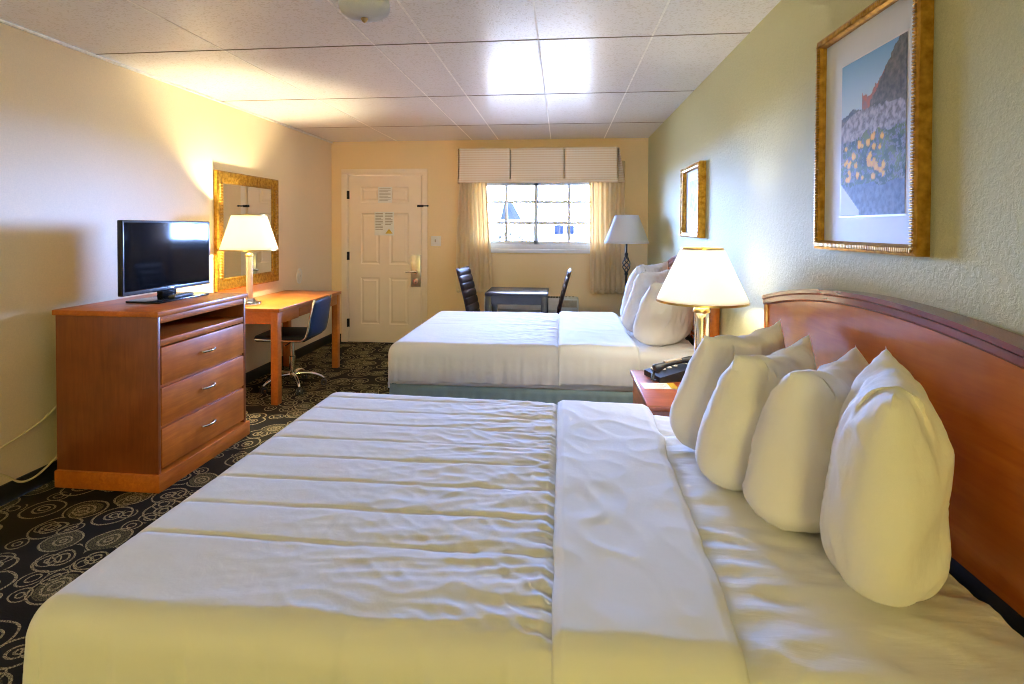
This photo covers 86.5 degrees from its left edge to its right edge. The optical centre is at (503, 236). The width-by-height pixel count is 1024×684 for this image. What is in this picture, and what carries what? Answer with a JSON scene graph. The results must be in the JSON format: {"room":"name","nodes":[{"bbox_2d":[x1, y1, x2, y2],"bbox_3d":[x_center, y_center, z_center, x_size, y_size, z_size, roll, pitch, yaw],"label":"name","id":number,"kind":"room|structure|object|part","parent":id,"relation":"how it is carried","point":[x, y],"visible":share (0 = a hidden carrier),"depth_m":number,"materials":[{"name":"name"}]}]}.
{"room":"hotel room","nodes":[
{"label":"hotel room","id":0,"kind":"room"},
{"bbox_2d":[0,23,331,485],"bbox_3d":[-2.754,0.157,1.190,0.140,2.432,11.256,0,1,6],"label":"wall","id":1,"kind":"structure","parent":0,"point":[88,143],"depth_m":3.24,"materials":[{"name":"beige paint"}]},
{"bbox_2d":[0,405,56,448],"bbox_3d":[-2.508,1.033,2.687,0.032,0.259,0.676,0,1,9],"label":"cord","id":2,"kind":"object","parent":1,"relation":"attached to","point":[55,407],"visible":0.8,"depth_m":2.86,"materials":[{"name":"white plastic"}]},
{"bbox_2d":[0,456,56,482],"bbox_3d":[-2.510,1.131,2.687,0.020,0.296,0.675,0,1,8],"label":"cord","id":3,"kind":"object","parent":1,"relation":"attached to","point":[43,469],"visible":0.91,"depth_m":2.83,"materials":[{"name":"white plastic"}]},
{"bbox_2d":[0,334,331,505],"bbox_3d":[-2.683,1.324,1.196,0.012,0.100,10.963,0,1,6],"label":"baseboard","id":4,"kind":"structure","parent":1,"relation":"attached to","point":[9,491],"depth_m":2.95,"materials":[{"name":"black plastic"}]},
{"bbox_2d":[0,19,332,142],"bbox_3d":[-2.671,-1.048,1.160,0.018,0.015,10.976,0,1,6],"label":"trim","id":5,"kind":"structure","parent":1,"relation":"attached to","point":[1,20],"depth_m":3.54,"materials":[{"name":"white"}]},
{"bbox_2d":[213,170,278,291],"bbox_3d":[-2.271,-0.056,4.864,0.038,0.985,0.955,0,1,6],"label":"mirror","id":6,"kind":"object","parent":1,"relation":"attached to","point":[234,193],"visible":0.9,"depth_m":4.75,"materials":[{"name":"gilded gold ornate frame"},{"name":"mirror glass"}]},
{"bbox_3d":[-2.282,-0.056,4.865,0.012,0.795,0.765,0,1,6],"label":"glass","id":7,"kind":"part","parent":6,"relation":"part of","materials":[{"name":"mirror"}]},
{"bbox_2d":[296,268,301,283],"bbox_3d":[-2.184,0.417,5.819,0.014,0.164,0.116,0,1,6],"label":"wall plate","id":8,"kind":"object","parent":1,"relation":"attached to","point":[299,271],"visible":1,"depth_m":5.81,"materials":[{"name":"white plastic"}]},
{"bbox_2d":[0,341,393,683],"bbox_3d":[-0.815,1.434,1.006,4.049,0.100,11.256,0,1,6],"label":"floor","id":9,"kind":"structure","parent":0,"point":[50,535],"depth_m":2.67,"materials":[{"name":"carpet"}]},
{"bbox_2d":[52,292,249,493],"bbox_3d":[-2.059,0.861,3.293,0.636,0.955,0.836,0,1,6],"label":"dresser","id":10,"kind":"object","parent":9,"relation":"on","point":[147,395],"visible":0.96,"depth_m":2.92,"materials":[{"name":"brown wood"}]},
{"bbox_3d":[-2.113,0.838,2.906,0.590,0.835,0.020,0,1,6],"label":"panel","id":11,"kind":"part","parent":10,"relation":"part of","materials":[{"name":"brown wood"}]},
{"bbox_2d":[117,220,209,303],"bbox_3d":[-2.066,0.141,3.361,0.220,0.482,0.725,0,1,8],"label":"television","id":12,"kind":"object","parent":10,"relation":"on","point":[161,257],"visible":0.95,"depth_m":3.28,"materials":[{"name":"black plastic"}]},
{"bbox_2d":[168,292,193,298],"bbox_3d":[-1.996,0.359,3.368,0.044,0.020,0.190,0,1,2],"label":"remote control","id":13,"kind":"object","parent":10,"relation":"on","point":[174,296],"visible":1,"depth_m":3.33,"materials":[{"name":"black plastic"}]},
{"bbox_3d":[-2.010,0.896,3.288,0.435,0.234,0.760,0,1,6],"label":"drawer rail","id":14,"kind":"part","parent":10,"relation":"part of","materials":[{"name":"brown wood"}]},
{"bbox_3d":[-1.788,0.433,3.256,0.019,0.037,0.760,0,1,6],"label":"rail","id":15,"kind":"part","parent":10,"relation":"part of","materials":[{"name":"brown wood"}]},
{"bbox_2d":[160,316,242,346],"bbox_3d":[-2.066,0.556,3.288,0.575,0.035,0.760,0,1,6],"label":"shelf","id":16,"kind":"object","parent":10,"relation":"attached to","point":[177,330],"depth_m":3.31,"materials":[{"name":"brown wood"}]},
{"bbox_3d":[-1.976,0.680,3.281,0.402,0.198,0.748,0,1,6],"label":"drawer","id":17,"kind":"part","parent":10,"relation":"part of","materials":[{"name":"brown wood"}]},
{"bbox_3d":[-1.977,0.897,3.285,0.402,0.200,0.748,0,1,6],"label":"drawer","id":18,"kind":"part","parent":10,"relation":"part of","materials":[{"name":"brown wood"}]},
{"bbox_3d":[-1.978,1.121,3.289,0.402,0.212,0.748,0,1,6],"label":"drawer","id":19,"kind":"part","parent":10,"relation":"part of","materials":[{"name":"brown wood"}]},
{"bbox_3d":[-1.761,0.893,3.262,0.037,0.013,0.124,0,1,6],"label":"handle","id":20,"kind":"part","parent":10,"relation":"part of","materials":[{"name":"silver metal"}]},
{"bbox_3d":[-1.760,0.676,3.258,0.037,0.013,0.124,0,1,6],"label":"handle","id":21,"kind":"part","parent":10,"relation":"part of","materials":[{"name":"silver metal"}]},
{"bbox_3d":[-1.762,1.117,3.266,0.037,0.013,0.124,0,1,6],"label":"handle","id":22,"kind":"part","parent":10,"relation":"part of","materials":[{"name":"silver metal"}]},
{"bbox_3d":[-2.030,0.824,3.682,0.590,0.835,0.020,0,1,6],"label":"panel","id":23,"kind":"part","parent":10,"relation":"part of","materials":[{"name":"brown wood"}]},
{"bbox_2d":[245,290,340,404],"bbox_3d":[-1.984,0.930,4.890,0.587,0.760,1.210,0,1,6],"label":"writing desk","id":24,"kind":"object","parent":9,"relation":"on","point":[276,308],"visible":0.62,"depth_m":4.54,"materials":[{"name":"brown wood"}]},
{"bbox_2d":[218,214,278,306],"bbox_3d":[-2.081,0.187,4.450,0.448,0.741,0.448,1,1,26],"label":"table lamp","id":25,"kind":"object","parent":24,"relation":"on","point":[247,233],"visible":0.94,"depth_m":4.32,"materials":[{"name":"white fabric"}]},
{"bbox_3d":[-2.080,-0.036,4.446,0.445,0.283,0.445,1,1,26],"label":"lamp shade","id":26,"kind":"part","parent":25,"relation":"part of","materials":[{"name":"beige fabric"}]},
{"bbox_3d":[-2.080,0.104,4.449,0.448,0.010,0.448,1,1,26],"label":"trim","id":27,"kind":"part","parent":25,"relation":"part of","materials":[{"name":"gold metal"}]},
{"bbox_3d":[-2.079,-0.177,4.444,0.268,0.010,0.268,1,1,26],"label":"trim","id":28,"kind":"part","parent":25,"relation":"part of","materials":[{"name":"gold metal"}]},
{"bbox_3d":[-1.798,0.956,4.298,0.058,0.730,0.062,0,1,6],"label":"leg","id":29,"kind":"part","parent":24,"relation":"part of","materials":[{"name":"brown wood"}]},
{"bbox_3d":[-2.183,0.933,5.485,0.058,0.730,0.062,0,1,6],"label":"leg","id":30,"kind":"part","parent":24,"relation":"part of","materials":[{"name":"brown wood"}]},
{"bbox_3d":[-1.905,0.633,4.877,0.394,0.070,0.480,0,1,6],"label":"drawer","id":31,"kind":"part","parent":24,"relation":"part of","materials":[{"name":"brown wood"}]},
{"bbox_3d":[-1.676,0.936,5.431,0.058,0.730,0.062,0,1,6],"label":"leg","id":32,"kind":"part","parent":24,"relation":"part of","materials":[{"name":"brown wood"}]},
{"bbox_2d":[254,294,331,394],"bbox_3d":[-1.839,0.915,4.780,0.581,0.791,0.537,0,1,2],"label":"office chair","id":33,"kind":"object","parent":9,"relation":"on","point":[319,313],"visible":0.94,"depth_m":4.67,"materials":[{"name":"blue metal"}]},
{"bbox_3d":[-1.944,1.220,4.656,0.036,0.081,0.249,1,1,40],"label":"arm","id":34,"kind":"part","parent":33,"relation":"part of","materials":[{"name":"silver metal"}]},
{"bbox_3d":[-1.827,0.701,4.536,0.503,0.354,0.045,0,1,-1],"label":"rail","id":35,"kind":"part","parent":33,"relation":"part of","materials":[{"name":"silver metal"}]},
{"bbox_3d":[-1.870,0.850,4.760,0.440,0.055,0.430,0,1,2],"label":"seat","id":36,"kind":"part","parent":33,"relation":"part of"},
{"bbox_3d":[-1.776,1.220,4.644,0.036,0.081,0.249,0,1,-32],"label":"arm","id":37,"kind":"part","parent":33,"relation":"part of","materials":[{"name":"silver metal"}]},
{"bbox_3d":[-1.712,1.218,4.800,0.249,0.081,0.036,0,1,-14],"label":"arm","id":38,"kind":"part","parent":33,"relation":"part of","materials":[{"name":"silver metal"}]},
{"bbox_3d":[-1.595,0.681,4.747,0.092,0.315,0.410,0,1,2],"label":"backrest","id":39,"kind":"part","parent":33,"relation":"part of","materials":[{"name":"blue fabric"}]},
{"bbox_2d":[456,266,479,311],"bbox_3d":[-0.185,0.814,5.751,0.550,0.976,0.410,0,1,15],"label":"dining chair","id":40,"kind":"object","parent":9,"relation":"on","point":[465,278],"visible":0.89,"depth_m":5.75,"materials":[{"name":"black leather"}]},
{"bbox_2d":[485,287,548,312],"bbox_3d":[0.147,0.930,5.719,0.630,0.745,0.560,0,1,6],"label":"table","id":41,"kind":"object","parent":9,"relation":"on","point":[494,296],"visible":0.59,"depth_m":5.46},
{"bbox_3d":[-0.157,0.948,5.505,0.060,0.715,0.060,0,1,6],"label":"leg","id":42,"kind":"part","parent":41,"relation":"part of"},
{"bbox_3d":[-0.105,0.939,5.992,0.060,0.715,0.060,0,1,6],"label":"leg","id":43,"kind":"part","parent":41,"relation":"part of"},
{"bbox_3d":[0.400,0.951,5.446,0.060,0.715,0.060,0,1,6],"label":"leg","id":44,"kind":"part","parent":41,"relation":"part of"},
{"bbox_2d":[389,317,693,404],"bbox_3d":[0.300,1.010,4.085,1.970,0.646,1.451,0,1,6],"label":"bed","id":45,"kind":"object","parent":9,"relation":"on","point":[649,355],"visible":0.12,"depth_m":3.40,"materials":[{"name":"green fabric"}]},
{"bbox_2d":[388,311,559,387],"bbox_3d":[-0.137,0.808,4.129,1.134,0.300,1.478,0,1,6],"label":"comforter","id":46,"kind":"object","parent":45,"relation":"on","point":[456,347],"visible":0.98,"depth_m":3.45,"materials":[{"name":"white fabric"}]},
{"bbox_2d":[558,311,639,386],"bbox_3d":[0.653,0.782,4.044,0.494,0.259,1.472,0,1,6],"label":"sheet","id":47,"kind":"object","parent":45,"relation":"on","point":[595,348],"visible":0.99,"depth_m":3.34,"materials":[{"name":"fabric"}]},
{"bbox_2d":[620,261,667,316],"bbox_3d":[1.123,0.443,4.349,0.503,0.500,0.248,-1,1,-42],"label":"pillow","id":48,"kind":"object","parent":45,"relation":"on","point":[660,267],"visible":0.3,"depth_m":4.22,"materials":[{"name":"white fabric"}]},
{"bbox_2d":[622,270,669,331],"bbox_3d":[1.075,0.464,4.005,0.503,0.471,0.243,-1,1,-38],"label":"pillow","id":49,"kind":"object","parent":45,"relation":"on","point":[641,284],"visible":0.42,"depth_m":3.86,"materials":[{"name":"white fabric"}]},
{"bbox_2d":[633,283,693,345],"bbox_3d":[1.081,0.489,3.602,0.521,0.442,0.271,-1,1,-37],"label":"pillow","id":50,"kind":"object","parent":45,"relation":"on","point":[656,323],"visible":0.73,"depth_m":3.46,"materials":[{"name":"white fabric"}]},
{"bbox_2d":[556,268,570,313],"bbox_3d":[0.421,0.818,5.683,0.550,0.976,0.410,0,1,6],"label":"dining chair","id":51,"kind":"object","parent":9,"relation":"on","point":[567,277],"visible":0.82,"depth_m":5.47,"materials":[{"name":"black leather"}]},
{"bbox_2d":[604,215,648,285],"bbox_3d":[1.250,0.542,5.569,0.452,1.536,0.452,0,1,6],"label":"floor lamp","id":52,"kind":"object","parent":9,"relation":"on","point":[624,229],"visible":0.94,"depth_m":5.42,"materials":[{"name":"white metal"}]},
{"bbox_3d":[1.252,0.059,5.560,0.452,0.010,0.452,0,1,6],"label":"trim","id":53,"kind":"part","parent":52,"relation":"part of","materials":[{"name":"white fabric"}]},
{"bbox_3d":[1.252,-0.080,5.558,0.449,0.280,0.449,0,1,6],"label":"lamp shade","id":54,"kind":"part","parent":52,"relation":"part of","materials":[{"name":"white fabric"}]},
{"bbox_2d":[630,370,680,416],"bbox_3d":[0.932,1.059,2.756,0.560,0.600,0.624,0,1,6],"label":"nightstand","id":55,"kind":"object","parent":9,"relation":"on","point":[659,401],"visible":0.04,"depth_m":2.65,"materials":[{"name":"brown wood"}]},
{"bbox_3d":[0.902,0.899,2.756,0.420,0.200,0.552,0,1,6],"label":"drawer","id":56,"kind":"part","parent":55,"relation":"part of","materials":[{"name":"brown wood"}]},
{"bbox_2d":[640,383,677,388],"bbox_3d":[0.789,0.756,2.766,0.170,0.004,0.100,0,1,2],"label":"tent card","id":57,"kind":"object","parent":55,"relation":"on","point":[645,385],"visible":0.95,"depth_m":2.75,"materials":[{"name":"white paper"}]},
{"bbox_3d":[0.918,1.048,2.465,0.506,0.512,0.020,0,1,6],"label":"panel","id":58,"kind":"part","parent":55,"relation":"part of","materials":[{"name":"brown wood"}]},
{"bbox_2d":[644,356,691,382],"bbox_3d":[0.869,0.694,2.913,0.275,0.125,0.184,0,1,-14],"label":"telephone","id":59,"kind":"object","parent":55,"relation":"on","point":[672,370],"visible":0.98,"depth_m":2.85,"materials":[{"name":"black plastic"}]},
{"bbox_3d":[0.774,0.723,2.822,0.018,0.049,0.062,1,1,27],"label":"coil cord","id":60,"kind":"part","parent":59,"relation":"part of","materials":[{"name":"black plastic"}]},
{"bbox_2d":[656,247,749,352],"bbox_3d":[0.980,0.406,2.699,0.440,0.709,0.440,0,1,-4],"label":"table lamp","id":61,"kind":"object","parent":55,"relation":"on","point":[703,279],"visible":0.84,"depth_m":2.57,"materials":[{"name":"white fabric"}]},
{"bbox_3d":[0.981,0.058,2.692,0.204,0.010,0.204,0,1,-4],"label":"trim","id":62,"kind":"part","parent":61,"relation":"part of","materials":[{"name":"gold metal"}]},
{"bbox_3d":[0.981,0.187,2.695,0.437,0.260,0.437,0,1,-4],"label":"lamp shade","id":63,"kind":"part","parent":61,"relation":"part of","materials":[{"name":"beige fabric"}]},
{"bbox_3d":[0.980,0.316,2.697,0.440,0.010,0.440,0,1,-4],"label":"trim","id":64,"kind":"part","parent":61,"relation":"part of","materials":[{"name":"gold metal"}]},
{"bbox_2d":[653,415,1023,683],"bbox_3d":[0.080,1.053,1.682,1.919,0.645,1.475,0,1,6],"label":"bed","id":65,"kind":"object","parent":9,"relation":"on","point":[795,619],"visible":0.12,"depth_m":1.07,"materials":[{"name":"white fabric"}]},
{"bbox_2d":[22,392,556,683],"bbox_3d":[-0.358,0.859,1.723,1.073,0.319,1.488,0,1,6],"label":"comforter","id":66,"kind":"object","parent":65,"relation":"on","point":[371,538],"visible":0.99,"depth_m":1.19,"materials":[{"name":"white fabric"}]},
{"bbox_2d":[551,400,749,683],"bbox_3d":[0.342,0.837,1.623,0.382,0.282,1.442,0,1,6],"label":"sheet","id":67,"kind":"object","parent":65,"relation":"on","point":[638,597],"visible":1,"depth_m":1.16,"materials":[{"name":"fabric"}]},
{"bbox_2d":[669,321,784,449],"bbox_3d":[0.826,0.524,1.946,0.506,0.427,0.256,0,1,-32],"label":"pillow","id":68,"kind":"object","parent":65,"relation":"on","point":[712,356],"visible":0.51,"depth_m":1.85,"materials":[{"name":"white fabric"}]},
{"bbox_2d":[695,335,815,490],"bbox_3d":[0.805,0.531,1.675,0.493,0.421,0.246,0,1,-22],"label":"pillow","id":69,"kind":"object","parent":65,"relation":"on","point":[731,416],"visible":0.54,"depth_m":1.57,"materials":[{"name":"white fabric"}]},
{"bbox_2d":[742,346,868,532],"bbox_3d":[0.846,0.531,1.473,0.473,0.425,0.253,-1,1,-36],"label":"pillow","id":70,"kind":"object","parent":65,"relation":"on","point":[783,483],"visible":0.63,"depth_m":1.36,"materials":[{"name":"white fabric"}]},
{"bbox_2d":[819,349,954,606],"bbox_3d":[0.836,0.510,1.205,0.240,0.469,0.415,1,1,28],"label":"pillow","id":71,"kind":"object","parent":65,"relation":"on","point":[884,522],"visible":1,"depth_m":1.06,"materials":[{"name":"white fabric"}]},
{"bbox_2d":[0,0,780,141],"bbox_3d":[-0.806,-1.097,0.960,4.049,0.100,11.256,0,1,6],"label":"ceiling","id":72,"kind":"structure","parent":0,"point":[594,67],"depth_m":3.26,"materials":[{"name":"white paint"}]},
{"bbox_2d":[337,0,389,22],"bbox_3d":[-0.621,-1.013,2.422,0.232,0.120,0.232,0,1,6],"label":"ceiling light","id":73,"kind":"object","parent":72,"relation":"attached to","point":[369,11],"visible":1,"depth_m":2.37,"materials":[{"name":"white glass"}]},
{"bbox_2d":[127,0,669,140],"bbox_3d":[-0.645,-1.046,0.944,2.455,0.004,10.976,0,1,6],"label":"trim","id":74,"kind":"structure","parent":72,"relation":"attached to","point":[329,1],"depth_m":3.26,"materials":[{"name":"white metal"}]},
{"bbox_2d":[96,32,749,127],"bbox_3d":[-0.582,-1.084,3.061,3.769,0.004,4.888,0,1,6],"label":"trim","id":75,"kind":"structure","parent":72,"relation":"attached to","point":[747,32],"depth_m":3.18,"materials":[{"name":"white"}]},
{"bbox_2d":[331,138,647,341],"bbox_3d":[-0.220,0.071,6.508,3.769,2.432,0.140,0,1,6],"label":"wall","id":76,"kind":"structure","parent":0,"point":[535,270],"depth_m":6.47,"materials":[{"name":"paint"}]},
{"bbox_2d":[341,169,428,342],"bbox_3d":[-1.428,0.231,6.605,1.089,2.100,0.210,0,1,6],"label":"door","id":77,"kind":"structure","parent":76,"relation":"in","point":[384,277],"depth_m":6.58,"materials":[{"name":"beige paint"}]},
{"bbox_2d":[375,212,393,235],"bbox_3d":[-1.444,-0.161,6.567,0.240,0.284,0.004,0,1,6],"label":"paper notice","id":78,"kind":"object","parent":77,"relation":"attached to","point":[384,221],"visible":1,"depth_m":6.57,"materials":[{"name":"white paper"}]},
{"bbox_2d":[375,213,392,229],"bbox_3d":[-1.446,-0.188,6.566,0.212,0.199,0.001,0,1,6],"label":"print","id":79,"kind":"object","parent":78,"relation":"attached to","point":[383,221],"depth_m":6.57},
{"bbox_2d":[378,187,391,202],"bbox_3d":[-1.433,-0.509,6.560,0.174,0.190,0.004,0,1,6],"label":"paper notice","id":80,"kind":"object","parent":77,"relation":"attached to","point":[384,193],"visible":1,"depth_m":6.56,"materials":[{"name":"white paper"}]},
{"bbox_2d":[379,188,390,200],"bbox_3d":[-1.433,-0.510,6.559,0.140,0.150,0.001,0,1,6],"label":"print","id":81,"kind":"object","parent":80,"relation":"attached to","point":[384,193],"depth_m":6.56},
{"bbox_3d":[-1.100,0.419,6.503,0.149,0.044,0.070,0,1,6],"label":"handle","id":82,"kind":"part","parent":77,"relation":"part of","materials":[{"name":"silver metal"}]},
{"bbox_3d":[-1.056,0.406,6.527,0.123,0.385,0.024,0,1,6],"label":"lock plate","id":83,"kind":"part","parent":77,"relation":"part of","materials":[{"name":"gold metal"}]},
{"bbox_2d":[431,236,440,245],"bbox_3d":[-0.812,0.048,6.491,0.120,0.120,0.020,0,1,6],"label":"light switch","id":84,"kind":"object","parent":76,"relation":"attached to","point":[435,240],"visible":1,"depth_m":6.49,"materials":[{"name":"white plastic"}]},
{"bbox_2d":[484,296,578,312],"bbox_3d":[0.315,0.935,6.299,1.080,0.515,0.193,0,1,6],"label":"wall heater","id":85,"kind":"object","parent":76,"relation":"attached to","point":[570,303],"visible":0.19,"depth_m":6.19,"materials":[{"name":"white metal"}]},
{"bbox_2d":[497,308,556,312],"bbox_3d":[0.206,0.958,6.218,0.800,0.272,0.009,0,1,6],"label":"grille","id":86,"kind":"object","parent":85,"relation":"attached to","point":[538,310],"depth_m":6.21,"materials":[{"name":"white metal"}]},
{"bbox_2d":[487,182,589,253],"bbox_3d":[0.408,-0.251,6.400,1.650,0.875,0.130,0,1,6],"label":"window","id":87,"kind":"structure","parent":76,"relation":"in","point":[506,246],"depth_m":6.40,"materials":[{"name":"white plastic"}]},
{"bbox_3d":[0.029,-0.281,6.450,0.745,0.740,0.030,0,1,6],"label":"sliding sash","id":88,"kind":"part","parent":87,"relation":"part of","materials":[{"name":"glass"}]},
{"bbox_3d":[0.402,0.164,6.368,1.650,0.045,0.050,0,1,6],"label":"sill","id":89,"kind":"part","parent":87,"relation":"part of","materials":[{"name":"white plastic"}]},
{"bbox_3d":[0.411,-0.274,6.425,1.590,0.830,0.080,0,1,6],"label":"frame","id":90,"kind":"part","parent":87,"relation":"part of","materials":[{"name":"white plastic"}]},
{"bbox_3d":[0.765,-0.278,6.404,0.800,0.740,0.030,0,1,6],"label":"fixed sash","id":91,"kind":"part","parent":87,"relation":"part of","materials":[{"name":"glass"}]},
{"bbox_2d":[457,146,624,183],"bbox_3d":[0.418,-0.814,6.243,1.897,0.404,0.221,0,1,6],"label":"valance","id":92,"kind":"object","parent":76,"relation":"attached to","point":[530,164],"visible":1,"depth_m":6.14,"materials":[{"name":"beige fabric"}]},
{"bbox_2d":[456,183,492,292],"bbox_3d":[-0.345,-0.107,6.346,0.438,1.527,0.075,0,1,6],"label":"curtain","id":93,"kind":"object","parent":92,"relation":"hanging from","point":[473,242],"visible":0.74,"depth_m":6.34,"materials":[{"name":"beige fabric"}]},
{"bbox_3d":[-0.224,-0.816,6.223,0.592,0.404,0.040,0,1,6],"label":"panel","id":94,"kind":"part","parent":92,"relation":"part of","materials":[{"name":"beige fabric"}]},
{"bbox_3d":[0.375,-0.813,6.159,0.607,0.404,0.040,0,1,6],"label":"panel","id":95,"kind":"part","parent":92,"relation":"part of","materials":[{"name":"beige fabric"}]},
{"bbox_3d":[0.974,-0.809,6.095,0.592,0.404,0.040,0,1,6],"label":"panel","id":96,"kind":"part","parent":92,"relation":"part of","materials":[{"name":"beige fabric"}]},
{"bbox_2d":[589,161,624,293],"bbox_3d":[1.171,-0.106,6.185,0.417,1.512,0.075,0,1,6],"label":"curtain","id":97,"kind":"object","parent":92,"relation":"hanging from","point":[606,200],"visible":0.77,"depth_m":6.18,"materials":[{"name":"beige fabric"}]},
{"bbox_2d":[647,0,1023,335],"bbox_3d":[1.133,0.180,0.775,0.140,2.432,11.256,0,1,6],"label":"wall","id":98,"kind":"structure","parent":0,"point":[752,121],"depth_m":2.09,"materials":[{"name":"beige paint"}]},
{"bbox_2d":[679,160,705,237],"bbox_3d":[1.382,-0.262,4.007,0.053,0.530,0.580,0,1,6],"label":"picture","id":99,"kind":"object","parent":98,"relation":"attached to","point":[693,177],"visible":1,"depth_m":3.99,"materials":[{"name":"gold wood"}]},
{"bbox_2d":[690,179,697,220],"bbox_3d":[1.393,-0.269,3.978,0.001,0.295,0.305,0,1,6],"label":"print","id":100,"kind":"object","parent":99,"relation":"attached to","point":[693,184],"depth_m":4.01},
{"bbox_2d":[667,255,719,345],"bbox_3d":[1.366,0.735,4.041,0.066,1.205,1.400,0,1,6],"label":"headboard","id":101,"kind":"object","parent":98,"relation":"attached to","point":[714,315],"visible":0.08,"depth_m":3.34,"materials":[{"name":"brown wood"}]},
{"bbox_3d":[1.368,0.208,4.032,0.066,0.150,1.400,0,1,6],"label":"cap moulding","id":102,"kind":"part","parent":101,"relation":"part of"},
{"bbox_3d":[1.375,0.435,4.035,0.043,0.545,1.360,0,1,6],"label":"panel","id":103,"kind":"part","parent":101,"relation":"part of","materials":[{"name":"brown wood"}]},
{"bbox_3d":[1.373,0.748,4.041,0.040,0.080,1.340,0,1,6],"label":"rail","id":104,"kind":"part","parent":101,"relation":"part of","materials":[{"name":"black plastic"}]},
{"bbox_2d":[813,0,933,256],"bbox_3d":[1.147,-0.335,1.740,0.041,0.765,0.595,0,1,6],"label":"picture","id":105,"kind":"object","parent":98,"relation":"attached to","point":[874,73],"visible":1,"depth_m":1.68,"materials":[{"name":"gold wood"}]},
{"bbox_2d":[840,31,907,215],"bbox_3d":[1.151,-0.325,1.711,0.001,0.512,0.358,0,1,6],"label":"print","id":106,"kind":"object","parent":105,"relation":"attached to","point":[874,86],"depth_m":1.68},
{"bbox_2d":[762,289,1023,636],"bbox_3d":[1.105,0.778,1.591,0.066,1.205,1.770,0,1,6],"label":"headboard","id":107,"kind":"object","parent":98,"relation":"attached to","point":[970,370],"visible":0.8,"depth_m":1.24,"materials":[{"name":"brown wood"}]},
{"bbox_3d":[1.107,0.251,1.581,0.066,0.150,1.770,0,1,6],"label":"cap moulding","id":108,"kind":"part","parent":107,"relation":"part of","materials":[{"name":"brown wood"}]},
{"bbox_3d":[1.111,0.791,1.590,0.040,0.080,1.710,0,1,6],"label":"rail","id":109,"kind":"part","parent":107,"relation":"part of","materials":[{"name":"black plastic"}]},
{"label":"outside","id":110,"kind":"structure","parent":0,"visible":0},
{"bbox_3d":[3.527,1.031,33.104,80.000,0.180,53.464,0,1,6],"label":"parking lot","id":111,"kind":"object","parent":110,"visible":0},
{"bbox_2d":[489,203,524,240],"bbox_3d":[0.286,-0.406,28.101,3.600,2.850,4.250,0,1,6],"label":"house","id":112,"kind":"structure","parent":111,"relation":"on","point":[513,215],"depth_m":26.14,"materials":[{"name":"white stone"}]},
{"bbox_2d":[495,232,523,240],"bbox_3d":[0.154,0.539,16.101,0.891,1.394,0.854,0,1,-24],"label":"shrub","id":113,"kind":"object","parent":111,"relation":"on","point":[509,233],"visible":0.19,"depth_m":16.06,"materials":[{"name":"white plant"}]},
{"bbox_2d":[490,221,589,241],"bbox_3d":[0.789,0.361,17.021,3.880,1.720,0.114,0,1,6],"label":"fence","id":114,"kind":"object","parent":111,"relation":"on","point":[499,221],"visible":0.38,"depth_m":16.95,"materials":[{"name":"paint"}]},
{"bbox_3d":[0.811,-0.391,17.006,3.800,0.025,0.020,0,1,6],"label":"rail","id":115,"kind":"part","parent":114,"relation":"part of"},
{"bbox_2d":[522,218,588,241],"bbox_3d":[2.863,0.237,20.710,4.200,1.850,1.820,0,1,6],"label":"van","id":116,"kind":"object","parent":111,"relation":"on","point":[551,231],"visible":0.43,"depth_m":19.90,"materials":[{"name":"paint"}]}
]}

